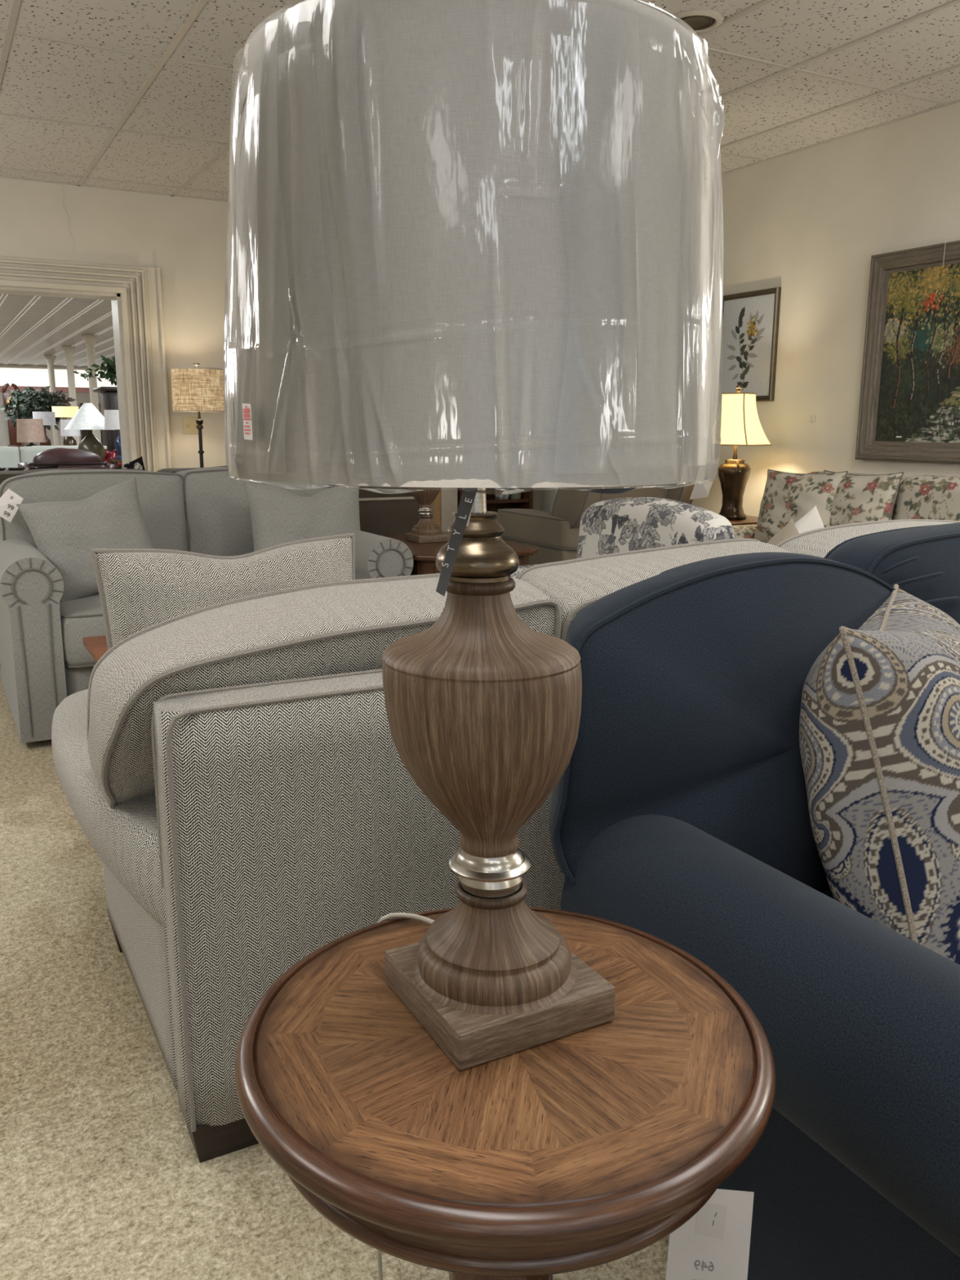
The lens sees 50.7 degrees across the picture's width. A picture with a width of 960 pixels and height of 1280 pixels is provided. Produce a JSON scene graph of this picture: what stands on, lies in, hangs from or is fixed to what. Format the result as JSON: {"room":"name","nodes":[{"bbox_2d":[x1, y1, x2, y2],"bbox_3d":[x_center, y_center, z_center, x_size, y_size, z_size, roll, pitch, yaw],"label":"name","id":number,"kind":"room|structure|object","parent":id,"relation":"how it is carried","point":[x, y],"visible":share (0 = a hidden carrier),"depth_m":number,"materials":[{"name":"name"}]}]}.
{"room":"store","nodes":[
{"label":"store","id":0,"kind":"room"},
{"bbox_2d":[0,364,102,446],"bbox_3d":[-16.253,-6.824,30.300,17.000,2.900,0.100,-6,14,-28],"label":"wall","id":1,"kind":"structure","parent":0,"point":[81,397],"depth_m":31.43,"materials":[{"name":"white paint"}]},
{"bbox_2d":[0,386,89,392],"bbox_3d":[-15.325,-7.605,30.536,9.000,0.140,0.030,-6,14,-28],"label":"trim","id":2,"kind":"structure","parent":1,"relation":"attached to","point":[9,388],"depth_m":31.63,"materials":[{"name":"paint"}]},
{"bbox_2d":[0,293,115,366],"bbox_3d":[-9.643,-5.709,18.270,16.454,0.011,27.290,-6,14,-28],"label":"trim","id":3,"kind":"structure","parent":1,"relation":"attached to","point":[31,300],"depth_m":19.63,"materials":[{"name":"white"}]},
{"bbox_2d":[0,368,116,387],"bbox_3d":[-15.337,-7.948,30.490,9.000,0.530,0.030,-6,14,-28],"label":"window","id":4,"kind":"structure","parent":1,"relation":"in","point":[18,376],"depth_m":31.38,"materials":[{"name":"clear glass"}]},
{"bbox_2d":[0,293,115,366],"bbox_3d":[-9.722,-5.744,18.219,17.000,0.080,27.290,-6,14,-28],"label":"ceiling","id":5,"kind":"structure","parent":0,"point":[12,304],"depth_m":19.13,"materials":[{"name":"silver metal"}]},
{"bbox_2d":[0,177,433,520],"bbox_3d":[-3.663,-1.583,6.482,9.110,2.684,0.200,-6,14,-28],"label":"wall","id":6,"kind":"structure","parent":0,"point":[185,237],"depth_m":6.95,"materials":[{"name":"paint"}]},
{"bbox_2d":[0,286,131,465],"bbox_3d":[-3.722,-1.251,6.522,2.781,2.016,0.240,-6,14,-28],"label":"door frame","id":7,"kind":"structure","parent":6,"relation":"in","point":[115,298],"depth_m":6.96,"materials":[{"name":"white wood"}]},
{"bbox_2d":[60,186,75,252],"bbox_3d":[-2.703,-2.756,6.644,0.064,0.401,0.004,-6,14,-28],"label":"crack","id":8,"kind":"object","parent":6,"relation":"attached to","point":[60,187],"depth_m":6.65,"materials":[{"name":"paint"}]},
{"bbox_2d":[0,256,172,471],"bbox_3d":[-3.671,-1.318,6.383,3.353,2.206,0.061,-6,14,-28],"label":"trim","id":9,"kind":"structure","parent":6,"relation":"attached to","point":[139,288],"depth_m":6.95,"materials":[{"name":"paint"}]},
{"bbox_2d":[182,417,198,434],"bbox_3d":[-2.065,-1.537,7.251,0.120,0.120,0.018,-6,14,-28],"label":"switch plate","id":10,"kind":"object","parent":6,"relation":"attached to","point":[189,424],"visible":0.82,"depth_m":7.25,"materials":[{"name":"beige plastic"}]},
{"bbox_2d":[0,668,669,1279],"bbox_3d":[-0.939,0.841,1.842,9.110,0.100,11.750,-6,14,-28],"label":"floor","id":11,"kind":"structure","parent":0,"point":[103,1177],"depth_m":1.69,"materials":[{"name":"beige carpet"}]},
{"bbox_2d":[82,635,107,662],"bbox_3d":[-0.847,0.212,3.477,0.882,0.450,0.465,-6,14,-28],"label":"coffee table","id":12,"kind":"object","parent":11,"relation":"on","point":[96,646],"visible":0.16,"depth_m":3.31,"materials":[{"name":"brown wood"}]},
{"bbox_2d":[170,362,225,467],"bbox_3d":[-1.922,-1.112,7.014,0.346,1.560,0.346,-6,14,-28],"label":"shade lamp","id":13,"kind":"object","parent":11,"relation":"on","point":[194,389],"visible":0.79,"depth_m":6.75,"materials":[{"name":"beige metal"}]},
{"bbox_2d":[0,466,413,743],"bbox_3d":[-1.212,-0.252,4.336,1.577,0.937,1.026,-6,14,-28],"label":"loveseat","id":14,"kind":"object","parent":11,"relation":"on","point":[45,660],"visible":0.33,"depth_m":4.13,"materials":[{"name":"grey fabric"}]},
{"bbox_2d":[0,488,23,522],"bbox_3d":[-1.867,-0.530,3.993,0.124,0.132,0.029,-6,14,-28],"label":"price tag","id":15,"kind":"object","parent":14,"relation":"attached to","point":[9,500],"visible":1,"depth_m":4.00,"materials":[{"name":"white paper"}]},
{"bbox_2d":[59,592,106,666],"bbox_3d":[-1.388,-0.086,4.071,0.621,0.212,0.676,-6,14,-28],"label":"seat cushion","id":16,"kind":"object","parent":14,"relation":"on","point":[81,618],"depth_m":3.68,"materials":[{"name":"grey fabric"}]},
{"bbox_2d":[16,477,153,602],"bbox_3d":[-1.528,-0.387,4.017,0.537,0.503,0.215,-6,14,-28],"label":"throw pillow","id":17,"kind":"object","parent":14,"relation":"on","point":[65,532],"visible":0.64,"depth_m":3.93,"materials":[{"name":"grey fabric"}]},
{"bbox_2d":[0,469,187,551],"bbox_3d":[-1.647,-0.485,4.358,0.759,0.488,0.260,-6,14,-28],"label":"cushion","id":18,"kind":"object","parent":14,"relation":"on","point":[162,496],"depth_m":4.30,"materials":[{"name":"grey fabric"}]},
{"bbox_2d":[175,466,328,555],"bbox_3d":[-1.018,-0.550,4.694,0.732,0.498,0.259,-6,14,-28],"label":"cushion","id":19,"kind":"object","parent":14,"relation":"on","point":[215,519],"depth_m":4.49,"materials":[{"name":"grey fabric"}]},
{"bbox_2d":[243,482,360,551],"bbox_3d":[-0.746,-0.453,4.398,0.539,0.461,0.219,-6,14,-28],"label":"throw pillow","id":20,"kind":"object","parent":14,"relation":"on","point":[278,516],"visible":0.55,"depth_m":4.30,"materials":[{"name":"grey fabric"}]},
{"bbox_2d":[0,465,420,668],"bbox_3d":[-1.485,-0.475,5.507,2.220,0.945,0.967,-6,14,-28],"label":"sofa","id":21,"kind":"object","parent":11,"relation":"on","point":[380,513],"visible":0.1,"depth_m":5.45,"materials":[{"name":"fabric"}]},
{"bbox_2d":[0,465,57,471],"bbox_3d":[-2.304,-0.691,4.970,0.469,0.352,0.160,-7,14,-29],"label":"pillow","id":22,"kind":"object","parent":21,"relation":"on","point":[51,466],"visible":0.1,"depth_m":4.97,"materials":[{"name":"fabric"}]},
{"bbox_2d":[0,467,146,484],"bbox_3d":[-2.003,-0.624,4.974,0.835,0.437,0.290,-6,14,-28],"label":"cushion","id":23,"kind":"object","parent":21,"relation":"on","point":[4,475],"depth_m":4.81,"materials":[{"name":"grey fabric"}]},
{"bbox_2d":[111,456,145,470],"bbox_3d":[-1.889,-0.750,5.333,0.442,0.427,0.141,-7,14,-31],"label":"pillow","id":24,"kind":"object","parent":21,"relation":"on","point":[138,464],"visible":0.06,"depth_m":5.33,"materials":[{"name":"fabric"}]},
{"bbox_2d":[157,465,330,487],"bbox_3d":[-1.251,-0.704,5.373,0.928,0.440,0.291,-6,14,-28],"label":"cushion","id":25,"kind":"object","parent":21,"relation":"on","point":[166,470],"depth_m":5.14,"materials":[{"name":"grey fabric"}]},
{"bbox_2d":[332,484,412,497],"bbox_3d":[-0.643,-0.737,5.703,0.507,0.376,0.290,-6,14,-28],"label":"cushion","id":26,"kind":"object","parent":21,"relation":"on","point":[362,493],"depth_m":5.57,"materials":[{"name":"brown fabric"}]},
{"bbox_2d":[432,487,457,532],"bbox_3d":[-0.268,-1.238,7.793,0.160,1.500,0.110,-6,14,-28],"label":"vase","id":27,"kind":"object","parent":11,"relation":"on","point":[445,504],"visible":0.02,"depth_m":7.79,"materials":[{"name":"ceramic"}]},
{"bbox_2d":[380,531,537,575],"bbox_3d":[-0.179,-0.151,4.789,0.615,0.622,0.860,-6,14,-28],"label":"wooden end table","id":28,"kind":"object","parent":11,"relation":"on","point":[424,554],"visible":0.09,"depth_m":4.46,"materials":[{"name":"brown wood"}]},
{"bbox_2d":[404,487,449,542],"bbox_3d":[-0.270,-0.859,4.704,0.395,0.796,0.395,9,15,34],"label":"table lamp","id":29,"kind":"object","parent":28,"relation":"on","point":[426,531],"visible":0.3,"depth_m":4.72,"materials":[{"name":"brown wood"}]},
{"bbox_2d":[457,488,533,519],"bbox_3d":[0.065,-1.150,8.106,0.660,1.200,0.300,-6,14,-28],"label":"bookcase","id":30,"kind":"object","parent":11,"relation":"on","point":[526,501],"visible":0.1,"depth_m":8.17,"materials":[{"name":"brown wood"}]},
{"bbox_2d":[493,488,509,499],"bbox_3d":[0.176,-1.252,8.111,0.124,0.240,0.124,-6,14,-28],"label":"patterned vase","id":31,"kind":"object","parent":30,"relation":"on","point":[497,496],"visible":0.34,"depth_m":8.08,"materials":[{"name":"ceramic"}]},
{"bbox_2d":[509,488,521,498],"bbox_3d":[0.286,-1.215,8.180,0.100,0.140,0.100,-6,14,-28],"label":"jar","id":32,"kind":"object","parent":30,"relation":"on","point":[517,495],"visible":0.52,"depth_m":8.15,"materials":[{"name":"grey ceramic"}]},
{"bbox_2d":[234,906,775,1279],"bbox_3d":[0.020,0.653,0.984,0.476,0.628,0.476,-1,12,-5],"label":"round side table","id":33,"kind":"object","parent":11,"relation":"on","point":[590,1147],"visible":0.9,"depth_m":0.80,"materials":[{"name":"brown wood"}]},
{"bbox_2d":[223,0,724,1279],"bbox_3d":[-0.007,0.253,0.931,0.402,1.428,0.403,7,14,29],"label":"table lamp","id":34,"kind":"object","parent":33,"relation":"on","point":[478,244],"visible":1,"depth_m":0.67,"materials":[{"name":"brown wood"}]},
{"bbox_2d":[435,488,477,595],"bbox_3d":[-0.009,-0.086,0.785,0.017,0.099,0.060,9,15,35],"label":"tag","id":35,"kind":"object","parent":34,"relation":"hanging from","point":[462,518],"visible":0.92,"depth_m":0.78,"materials":[{"name":"black paper"}]},
{"bbox_2d":[665,1188,754,1279],"bbox_3d":[0.258,0.702,1.150,0.105,0.162,0.035,0,12,0],"label":"price card","id":36,"kind":"object","parent":33,"relation":"attached to","point":[714,1243],"visible":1,"depth_m":1.15,"materials":[{"name":"white paper"}]},
{"bbox_2d":[51,519,959,1162],"bbox_3d":[0.428,0.155,2.636,2.819,0.925,1.204,-6,14,-28],"label":"sectional sofa","id":37,"kind":"object","parent":11,"relation":"on","point":[242,789],"visible":0.29,"depth_m":1.61,"materials":[{"name":"fabric"}]},
{"bbox_2d":[51,688,166,926],"bbox_3d":[-0.430,0.260,2.199,0.882,0.206,1.178,-6,14,-28],"label":"seat cushion","id":38,"kind":"object","parent":37,"relation":"on","point":[122,826],"depth_m":1.74,"materials":[{"name":"fabric"}]},
{"bbox_2d":[90,533,355,649],"bbox_3d":[-0.518,0.005,2.191,0.575,0.441,0.179,-6,14,-28],"label":"throw pillow","id":39,"kind":"object","parent":37,"relation":"on","point":[139,589],"visible":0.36,"depth_m":2.09,"materials":[{"name":"fabric"}]},
{"bbox_2d":[88,576,555,804],"bbox_3d":[-0.290,0.092,1.902,0.844,0.384,0.455,-6,14,-28],"label":"cushion","id":40,"kind":"object","parent":37,"relation":"on","point":[328,631],"depth_m":1.67,"materials":[{"name":"fabric"}]},
{"bbox_2d":[520,541,791,632],"bbox_3d":[0.361,0.010,2.263,0.796,0.433,0.449,-6,14,-28],"label":"cushion","id":41,"kind":"object","parent":37,"relation":"on","point":[562,588],"depth_m":2.04,"materials":[{"name":"fabric"}]},
{"bbox_2d":[767,518,799,545],"bbox_3d":[0.796,-0.046,2.774,0.581,0.562,0.162,-6,14,-28],"label":"throw pillow","id":42,"kind":"object","parent":37,"relation":"on","point":[790,530],"visible":0.04,"depth_m":2.76,"materials":[{"name":"beige fabric"}]},
{"bbox_2d":[794,505,824,533],"bbox_3d":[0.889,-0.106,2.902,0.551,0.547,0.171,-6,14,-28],"label":"price tag","id":43,"kind":"object","parent":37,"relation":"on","point":[812,520],"visible":0.05,"depth_m":2.89,"materials":[{"name":"white paper"}]},
{"bbox_2d":[779,520,955,557],"bbox_3d":[1.050,-0.078,2.626,0.986,0.456,0.450,-6,14,-28],"label":"cushion","id":44,"kind":"object","parent":37,"relation":"on","point":[817,542],"depth_m":2.45,"materials":[{"name":"fabric"}]},
{"bbox_2d":[497,481,695,564],"bbox_3d":[0.705,-0.723,6.371,0.870,0.994,1.174,-6,14,-28],"label":"sofa","id":45,"kind":"object","parent":11,"relation":"on","point":[555,534],"visible":0.34,"depth_m":6.02,"materials":[{"name":"fabric"}]},
{"bbox_2d":[600,484,668,501],"bbox_3d":[0.830,-0.845,6.108,0.643,0.644,0.382,-6,14,-28],"label":"cushion","id":46,"kind":"object","parent":45,"relation":"on","point":[649,491],"depth_m":6.01,"materials":[{"name":"beige fabric"}]},
{"bbox_2d":[511,497,734,577],"bbox_3d":[0.437,-0.083,3.842,0.673,0.890,0.940,-6,14,-28],"label":"armchair","id":47,"kind":"object","parent":11,"relation":"on","point":[619,525],"visible":0.12,"depth_m":3.81,"materials":[{"name":"fabric"}]},
{"bbox_2d":[728,515,758,525],"bbox_3d":[1.507,-0.416,6.074,0.440,0.625,0.480,-6,14,-28],"label":"end table","id":48,"kind":"object","parent":11,"relation":"on","point":[750,520],"visible":0.09,"depth_m":5.83,"materials":[{"name":"brown wood"}]},
{"bbox_2d":[717,384,771,519],"bbox_3d":[1.489,-1.095,5.906,0.348,0.769,0.348,11,16,41],"label":"shade lamp","id":49,"kind":"object","parent":48,"relation":"on","point":[740,424],"visible":0.84,"depth_m":5.81,"materials":[{"name":"beige fabric"}]},
{"bbox_2d":[689,479,713,499],"bbox_3d":[1.299,-0.903,5.918,0.147,0.170,0.018,6,13,26],"label":"price tag","id":50,"kind":"object","parent":49,"relation":"hanging from","point":[700,491],"visible":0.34,"depth_m":5.92,"materials":[{"name":"white paper"}]},
{"bbox_2d":[549,522,959,1279],"bbox_3d":[1.219,0.351,1.599,2.101,0.982,1.221,-6,14,-28],"label":"sofa","id":51,"kind":"object","parent":11,"relation":"on","point":[679,816],"visible":0.62,"depth_m":1.33,"materials":[{"name":"fabric"}]},
{"bbox_2d":[549,551,892,892],"bbox_3d":[0.448,0.140,1.616,0.788,0.545,0.244,-6,14,-28],"label":"cushion","id":52,"kind":"object","parent":51,"relation":"on","point":[694,674],"depth_m":1.49,"materials":[{"name":"blue fabric"}]},
{"bbox_2d":[799,583,959,964],"bbox_3d":[0.637,0.185,1.505,0.416,0.452,0.442,-6,14,-28],"label":"paisley pillow","id":53,"kind":"object","parent":51,"relation":"on","point":[879,722],"visible":0.87,"depth_m":1.36,"materials":[{"name":"fabric"}]},
{"bbox_2d":[826,522,959,624],"bbox_3d":[1.200,0.027,2.059,1.219,0.539,0.287,-6,14,-28],"label":"cushion","id":54,"kind":"object","parent":51,"relation":"on","point":[923,561],"depth_m":1.83,"materials":[{"name":"blue fabric"}]},
{"bbox_2d":[732,471,959,538],"bbox_3d":[2.172,-0.239,4.514,0.800,0.935,2.780,-6,14,-28],"label":"floral sofa","id":55,"kind":"object","parent":11,"relation":"on","point":[918,496],"visible":0.15,"depth_m":4.73,"materials":[{"name":"fabric"}]},
{"bbox_2d":[753,469,848,542],"bbox_3d":[1.632,-0.672,5.204,0.216,0.402,0.517,-6,14,-28],"label":"floral pillow","id":56,"kind":"object","parent":55,"relation":"on","point":[787,496],"visible":0.69,"depth_m":5.15,"materials":[{"name":"fabric"}]},
{"bbox_2d":[808,471,906,519],"bbox_3d":[1.906,-0.625,5.238,0.246,0.465,0.620,-6,14,-28],"label":"cushion","id":57,"kind":"object","parent":55,"relation":"on","point":[903,477],"depth_m":5.10,"materials":[{"name":"fabric"}]},
{"bbox_2d":[823,470,903,526],"bbox_3d":[1.838,-0.629,4.978,0.185,0.402,0.476,-6,14,-28],"label":"floral pillow","id":58,"kind":"object","parent":55,"relation":"on","point":[857,498],"visible":0.46,"depth_m":4.86,"materials":[{"name":"fabric"}]},
{"bbox_2d":[893,475,959,520],"bbox_3d":[2.219,-0.508,4.671,0.246,0.475,0.665,-6,14,-28],"label":"cushion","id":59,"kind":"object","parent":55,"relation":"on","point":[918,496],"depth_m":4.71,"materials":[{"name":"fabric"}]},
{"bbox_2d":[0,0,959,199],"bbox_3d":[-0.867,-1.851,1.162,9.510,0.080,11.910,-6,14,-28],"label":"ceiling","id":60,"kind":"structure","parent":0,"point":[46,79],"depth_m":4.53,"materials":[{"name":"tile"}]},
{"bbox_2d":[674,8,723,33],"bbox_3d":[0.823,-2.373,3.890,0.216,0.014,0.216,-6,14,-28],"label":"recessed light","id":61,"kind":"object","parent":60,"relation":"in","point":[700,20],"visible":0.69,"depth_m":3.86,"materials":[{"name":"white metal"}]},
{"bbox_2d":[533,102,959,516],"bbox_3d":[3.149,-0.955,3.697,0.150,2.684,11.710,-6,14,-28],"label":"wall","id":62,"kind":"structure","parent":0,"point":[809,224],"depth_m":5.65,"materials":[{"name":"paint"}]},
{"bbox_2d":[0,0,959,201],"bbox_3d":[-0.867,-1.810,1.171,9.110,0.008,11.510,-6,14,-28],"label":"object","id":63,"kind":"structure","parent":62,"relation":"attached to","point":[9,32],"depth_m":4.60,"materials":[{"name":"metal"}]},
{"bbox_2d":[722,287,781,401],"bbox_3d":[1.627,-1.792,6.201,0.030,0.648,0.506,-6,14,-28],"label":"print","id":64,"kind":"object","parent":62,"relation":"attached to","point":[751,319],"visible":0.94,"depth_m":6.16,"materials":[{"name":"white paper"}]},
{"bbox_2d":[810,414,815,422],"bbox_3d":[1.908,-1.268,5.801,0.008,0.040,0.025,-6,14,-28],"label":"wall hook","id":65,"kind":"object","parent":62,"relation":"attached to","point":[813,416],"visible":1,"depth_m":5.79,"materials":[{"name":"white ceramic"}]},
{"bbox_2d":[854,240,959,463],"bbox_3d":[2.370,-1.382,4.856,0.056,1.059,1.302,-6,14,-28],"label":"landscape painting","id":66,"kind":"object","parent":62,"relation":"attached to","point":[909,406],"visible":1,"depth_m":5.17,"materials":[{"name":"paint"}]},
{"bbox_3d":[-9.738,-2.820,18.840,17.000,0.100,27.290,-6,14,-28],"label":"floor","id":67,"kind":"structure","parent":0,"visible":0},
{"bbox_2d":[0,382,23,450],"bbox_3d":[-13.849,-6.449,30.067,0.533,2.290,0.330,-6,14,-28],"label":"grandfather clock","id":68,"kind":"object","parent":67,"relation":"on","point":[11,429],"visible":0.45,"depth_m":29.95,"materials":[{"name":"brown wood"}]},
{"bbox_2d":[2,392,17,410],"bbox_3d":[-13.853,-7.044,29.954,0.440,0.500,0.300,-6,14,-28],"label":"hood","id":69,"kind":"object","parent":68,"relation":"attached to","point":[5,395],"depth_m":29.74,"materials":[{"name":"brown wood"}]},
{"bbox_2d":[0,386,75,445],"bbox_3d":[-9.415,-4.477,21.768,1.511,1.928,1.122,-10,16,-41],"label":"tree","id":70,"kind":"object","parent":67,"relation":"on","point":[37,402],"visible":0.59,"depth_m":21.40,"materials":[{"name":"green plant"}]},
{"bbox_2d":[0,445,78,467],"bbox_3d":[-5.592,-2.054,12.417,1.675,0.628,0.952,-6,14,-28],"label":"sofa","id":71,"kind":"object","parent":67,"relation":"on","point":[10,456],"visible":0.23,"depth_m":12.59,"materials":[{"name":"fabric"}]},
{"bbox_2d":[0,446,20,467],"bbox_3d":[-6.128,-2.163,12.503,0.832,0.456,0.250,-6,14,-28],"label":"cushion","id":72,"kind":"object","parent":71,"relation":"on","point":[10,456],"depth_m":12.52,"materials":[{"name":"fabric"}]},
{"bbox_2d":[19,445,78,462],"bbox_3d":[-5.394,-2.241,12.893,0.842,0.455,0.250,-6,14,-28],"label":"cushion","id":73,"kind":"object","parent":71,"relation":"on","point":[27,454],"depth_m":12.63,"materials":[{"name":"fabric"}]},
{"bbox_2d":[44,355,60,445],"bbox_3d":[-11.409,-6.127,27.143,0.260,2.900,0.260,-6,14,-28],"label":"column","id":74,"kind":"structure","parent":67,"relation":"on","point":[50,359],"depth_m":26.92,"materials":[{"name":"white wood"}]},
{"bbox_2d":[17,447,115,469],"bbox_3d":[-4.680,-1.730,11.489,0.960,0.895,0.874,-6,14,-28],"label":"leather chair","id":75,"kind":"object","parent":67,"relation":"on","point":[64,458],"visible":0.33,"depth_m":11.08,"materials":[{"name":"brown leather"}]},
{"bbox_2d":[32,447,102,463],"bbox_3d":[-4.571,-1.991,11.237,0.718,0.280,0.370,-6,14,-28],"label":"cushion","id":76,"kind":"object","parent":75,"relation":"on","point":[54,455],"depth_m":11.08,"materials":[{"name":"brown leather"}]},
{"bbox_2d":[62,345,79,445],"bbox_3d":[-9.586,-5.424,23.884,0.260,2.900,0.260,-6,14,-28],"label":"column","id":77,"kind":"structure","parent":67,"relation":"on","point":[68,350],"depth_m":23.66,"materials":[{"name":"white wood"}]},
{"bbox_2d":[78,403,102,443],"bbox_3d":[-10.583,-5.690,28.044,0.850,1.680,0.400,-6,14,-28],"label":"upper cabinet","id":78,"kind":"object","parent":67,"relation":"on","point":[83,432],"visible":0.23,"depth_m":27.74,"materials":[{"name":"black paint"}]},
{"bbox_2d":[81,333,101,441],"bbox_3d":[-7.902,-4.754,20.773,0.260,2.900,0.260,-6,14,-28],"label":"column","id":79,"kind":"structure","parent":67,"relation":"on","point":[90,340],"depth_m":20.56,"materials":[{"name":"white wood"}]},
{"bbox_2d":[93,386,118,451],"bbox_3d":[-5.077,-2.886,15.039,1.060,1.660,0.720,-6,14,-28],"label":"armoire","id":80,"kind":"object","parent":67,"relation":"on","point":[108,395],"visible":0.23,"depth_m":14.56,"materials":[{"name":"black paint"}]},
{"bbox_2d":[72,355,116,386],"bbox_3d":[-5.295,-3.880,14.565,1.042,0.478,0.620,-6,14,-28],"label":"ivy","id":81,"kind":"object","parent":80,"relation":"on","point":[110,368],"visible":0.41,"depth_m":14.44,"materials":[{"name":"green plant"}]},
{"bbox_2d":[103,448,122,466],"bbox_3d":[-4.055,-2.183,13.111,1.697,0.808,0.828,-6,14,-28],"label":"flowers","id":82,"kind":"object","parent":67,"relation":"on","point":[112,455],"visible":0.02,"depth_m":12.99,"materials":[{"name":"red plant"}]},
{"bbox_2d":[109,459,122,467],"bbox_3d":[-4.203,-1.755,11.952,0.240,0.740,0.240,-6,14,-28],"label":"table","id":83,"kind":"object","parent":67,"relation":"on","point":[115,462],"visible":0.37,"depth_m":11.76,"materials":[{"name":"brown wood"}]},
{"bbox_2d":[104,409,121,459],"bbox_3d":[-4.200,-2.393,11.816,0.330,0.565,0.330,-6,14,-28],"label":"lamp","id":84,"kind":"object","parent":83,"relation":"on","point":[111,416],"visible":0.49,"depth_m":11.64,"materials":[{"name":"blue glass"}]},
{"bbox_3d":[-6.006,-2.060,13.679,0.280,0.600,0.280,-6,14,-28],"label":"table","id":85,"kind":"object","parent":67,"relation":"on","visible":0},
{"bbox_2d":[16,418,45,446],"bbox_3d":[-6.003,-2.650,13.554,0.360,0.605,0.360,-6,14,-28],"label":"shade lamp","id":86,"kind":"object","parent":85,"relation":"on","point":[28,430],"visible":0.78,"depth_m":13.39,"materials":[{"name":"beige fabric"}]},
{"bbox_3d":[-4.636,-1.744,12.179,0.260,0.620,0.260,-6,14,-28],"label":"table","id":87,"kind":"object","parent":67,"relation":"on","visible":0},
{"bbox_2d":[64,403,105,462],"bbox_3d":[-4.632,-2.422,12.036,0.570,0.765,0.570,-6,14,-28],"label":"shade lamp","id":88,"kind":"object","parent":87,"relation":"on","point":[88,417],"visible":0.82,"depth_m":11.89,"materials":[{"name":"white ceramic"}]},
{"bbox_3d":[-6.352,-2.545,15.710,0.520,0.700,0.520,-6,14,-28],"label":"table","id":89,"kind":"object","parent":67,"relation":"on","visible":0},
{"bbox_2d":[51,406,78,445],"bbox_3d":[-6.348,-3.229,15.564,0.380,0.700,0.380,-6,14,-28],"label":"lamp","id":90,"kind":"object","parent":89,"relation":"on","point":[60,411],"visible":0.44,"depth_m":15.35,"materials":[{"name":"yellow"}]},
{"bbox_3d":[-6.314,-2.360,14.840,0.520,0.700,0.520,-6,14,-28],"label":"table","id":91,"kind":"object","parent":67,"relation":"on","visible":0},
{"bbox_2d":[32,411,55,445],"bbox_3d":[-6.310,-3.001,14.704,0.300,0.610,0.300,-6,14,-28],"label":"lamp","id":92,"kind":"object","parent":91,"relation":"on","point":[48,418],"visible":0.59,"depth_m":14.57,"materials":[{"name":"white fabric"}]},
{"bbox_3d":[-5.566,-2.156,13.902,0.400,0.700,0.400,-6,14,-28],"label":"table","id":93,"kind":"object","parent":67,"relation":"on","visible":0},
{"bbox_2d":[60,419,80,445],"bbox_3d":[-5.563,-2.743,13.777,0.250,0.500,0.250,-6,14,-28],"label":"lamp","id":94,"kind":"object","parent":93,"relation":"on","point":[70,441],"visible":0.46,"depth_m":13.67,"materials":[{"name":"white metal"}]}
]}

